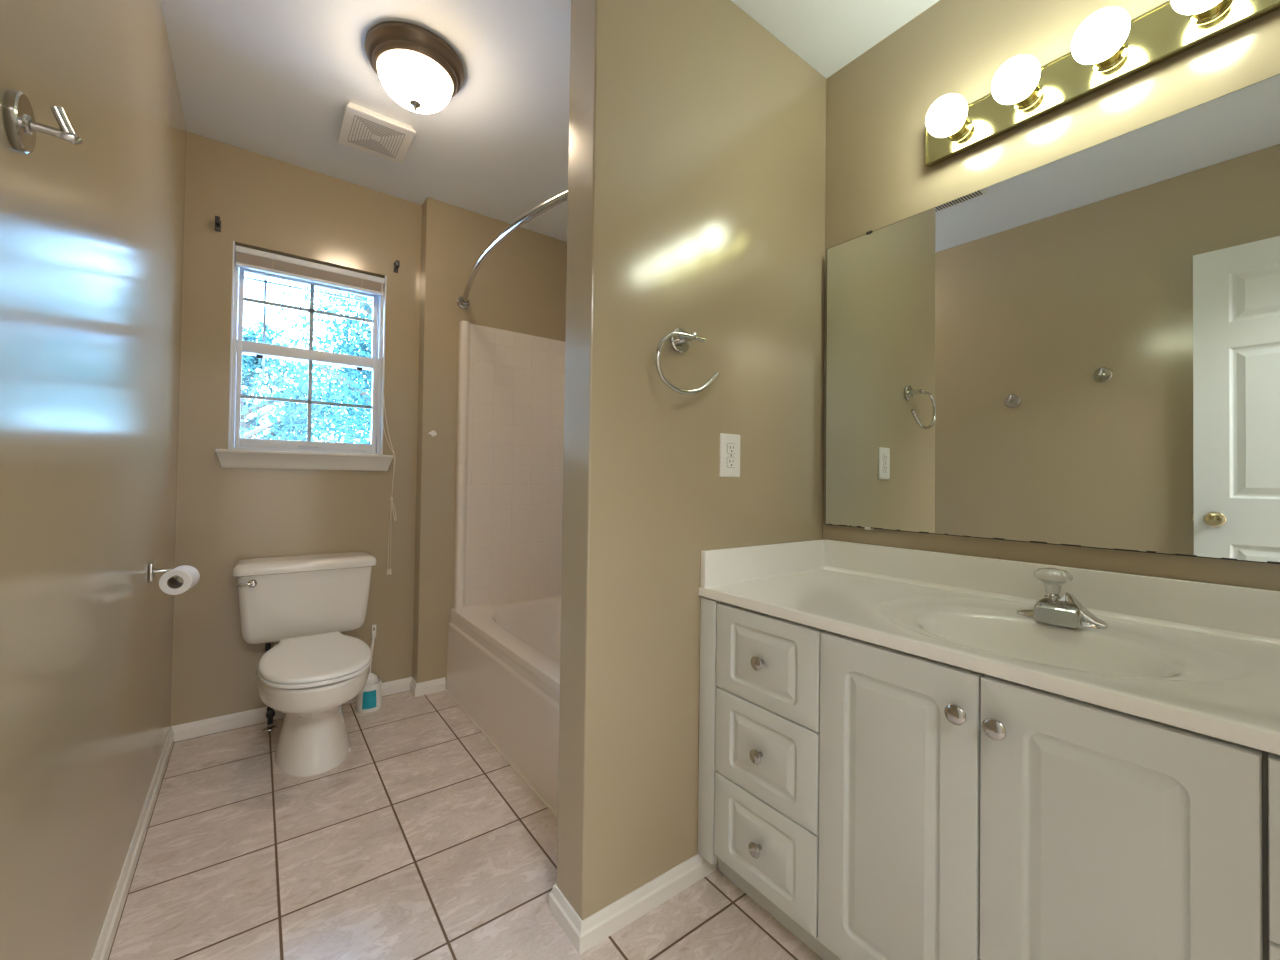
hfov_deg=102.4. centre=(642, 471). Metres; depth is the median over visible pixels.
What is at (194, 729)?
baseboard
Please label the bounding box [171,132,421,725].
wall
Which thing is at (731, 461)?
receptacle
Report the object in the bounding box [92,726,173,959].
baseboard
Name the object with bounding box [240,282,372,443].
broadleaf tree
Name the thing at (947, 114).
globe bulb
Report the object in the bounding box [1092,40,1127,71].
socket
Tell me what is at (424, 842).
floor
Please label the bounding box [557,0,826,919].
wall partition
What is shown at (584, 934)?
baseboard
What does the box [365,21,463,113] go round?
ceiling light
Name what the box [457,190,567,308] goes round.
shower rod
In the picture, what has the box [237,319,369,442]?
broadleaf tree
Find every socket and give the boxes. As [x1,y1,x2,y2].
[948,116,971,141]
[1013,82,1042,109]
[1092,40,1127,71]
[1189,0,1232,23]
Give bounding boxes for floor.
[108,690,822,959]
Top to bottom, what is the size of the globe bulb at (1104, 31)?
0.094 m
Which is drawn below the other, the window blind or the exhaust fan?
the window blind
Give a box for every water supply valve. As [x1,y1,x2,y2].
[262,706,277,730]
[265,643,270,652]
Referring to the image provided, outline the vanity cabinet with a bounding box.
[698,597,1279,959]
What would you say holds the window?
in the wall at (225, 516)
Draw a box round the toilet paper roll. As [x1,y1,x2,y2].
[159,565,199,594]
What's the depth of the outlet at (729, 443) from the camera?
1.46 m
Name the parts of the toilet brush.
handle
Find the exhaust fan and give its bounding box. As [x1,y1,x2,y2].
[337,102,415,163]
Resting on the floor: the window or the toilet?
the toilet
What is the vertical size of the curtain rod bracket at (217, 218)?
0.048 m
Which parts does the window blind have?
rail, pull cord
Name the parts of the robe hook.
wall plate, arm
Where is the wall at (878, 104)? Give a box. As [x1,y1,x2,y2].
[823,0,1279,590]
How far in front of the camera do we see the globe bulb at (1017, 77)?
1.19 m
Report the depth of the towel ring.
1.30 m
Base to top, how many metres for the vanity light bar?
0.113 m
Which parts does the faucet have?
stem, crystal knob, plate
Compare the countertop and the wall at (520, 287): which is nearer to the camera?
the countertop
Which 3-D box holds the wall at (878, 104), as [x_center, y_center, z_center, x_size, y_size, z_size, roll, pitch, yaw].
[0.557,-0.120,1.893,0.100,2.440,3.157,1,-1,-37]
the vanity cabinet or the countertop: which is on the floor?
the vanity cabinet
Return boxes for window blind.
[235,245,395,574]
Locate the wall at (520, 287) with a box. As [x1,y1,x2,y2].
[412,197,566,682]
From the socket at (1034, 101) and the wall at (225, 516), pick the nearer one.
the socket at (1034, 101)
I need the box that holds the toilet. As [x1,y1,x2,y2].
[232,551,376,776]
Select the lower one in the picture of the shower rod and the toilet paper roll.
the toilet paper roll
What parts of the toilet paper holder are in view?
wall plate, arm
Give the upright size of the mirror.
0.924 m
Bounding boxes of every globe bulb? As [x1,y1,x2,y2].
[926,94,967,137]
[992,55,1040,104]
[1071,7,1129,63]
[1170,0,1221,14]
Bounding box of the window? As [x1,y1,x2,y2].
[215,241,393,470]
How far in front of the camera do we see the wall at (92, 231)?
0.93 m
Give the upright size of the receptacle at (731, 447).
0.031 m
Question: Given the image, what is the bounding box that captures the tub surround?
[453,321,564,609]
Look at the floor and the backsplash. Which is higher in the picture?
the backsplash
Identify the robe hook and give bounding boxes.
[3,89,82,153]
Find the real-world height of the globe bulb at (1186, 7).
0.094 m
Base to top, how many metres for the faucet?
0.112 m
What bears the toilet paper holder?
attached to the wall at (92, 231)
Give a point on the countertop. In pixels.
(1195, 656)
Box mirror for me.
[825,74,1279,563]
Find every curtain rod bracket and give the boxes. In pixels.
[215,216,220,231]
[394,260,399,272]
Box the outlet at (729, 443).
[719,433,739,476]
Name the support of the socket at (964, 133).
attached to the vanity light bar
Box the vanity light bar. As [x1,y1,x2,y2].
[925,0,1279,166]
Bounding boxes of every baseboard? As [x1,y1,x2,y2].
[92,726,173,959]
[172,677,445,741]
[548,853,716,954]
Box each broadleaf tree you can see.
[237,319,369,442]
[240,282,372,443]
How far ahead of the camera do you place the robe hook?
0.64 m
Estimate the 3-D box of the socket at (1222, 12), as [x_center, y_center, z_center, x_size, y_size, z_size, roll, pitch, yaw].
[1.116,-0.925,1.012,0.035,0.062,0.062,1,-1,-37]
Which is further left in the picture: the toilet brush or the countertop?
the toilet brush
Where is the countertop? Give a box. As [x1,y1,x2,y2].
[699,539,1279,754]
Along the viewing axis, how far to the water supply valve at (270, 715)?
2.15 m
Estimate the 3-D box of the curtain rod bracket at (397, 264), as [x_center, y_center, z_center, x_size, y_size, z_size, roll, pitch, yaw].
[-1.204,-1.004,2.520,0.020,0.048,0.046,1,-1,-37]
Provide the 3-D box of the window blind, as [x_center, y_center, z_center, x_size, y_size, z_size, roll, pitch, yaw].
[-1.463,-0.227,2.342,0.642,1.444,0.093,1,-1,-37]
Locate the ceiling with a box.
[161,0,939,241]
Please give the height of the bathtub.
0.402 m
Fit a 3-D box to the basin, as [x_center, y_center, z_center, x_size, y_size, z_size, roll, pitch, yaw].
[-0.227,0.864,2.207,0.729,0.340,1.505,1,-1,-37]
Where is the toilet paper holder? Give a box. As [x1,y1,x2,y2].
[148,562,178,581]
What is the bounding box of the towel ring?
[655,328,718,393]
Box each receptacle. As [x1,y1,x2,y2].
[727,443,735,453]
[727,457,735,467]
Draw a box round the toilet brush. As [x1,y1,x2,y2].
[356,624,381,712]
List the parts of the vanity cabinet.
knob, knob, knob, drawer, drawer, drawer, door, knob, knob, door, drawer, drawer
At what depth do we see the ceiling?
1.78 m
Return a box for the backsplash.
[823,539,1279,645]
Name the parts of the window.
sill, sash, sash, screen frame, lift rail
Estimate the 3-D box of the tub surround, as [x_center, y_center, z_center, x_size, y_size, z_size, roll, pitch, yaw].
[-0.206,-0.032,2.227,0.721,1.454,1.508,1,-1,-37]
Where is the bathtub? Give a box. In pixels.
[445,594,560,818]
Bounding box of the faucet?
[1016,568,1107,629]
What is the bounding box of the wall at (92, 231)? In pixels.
[0,0,186,959]

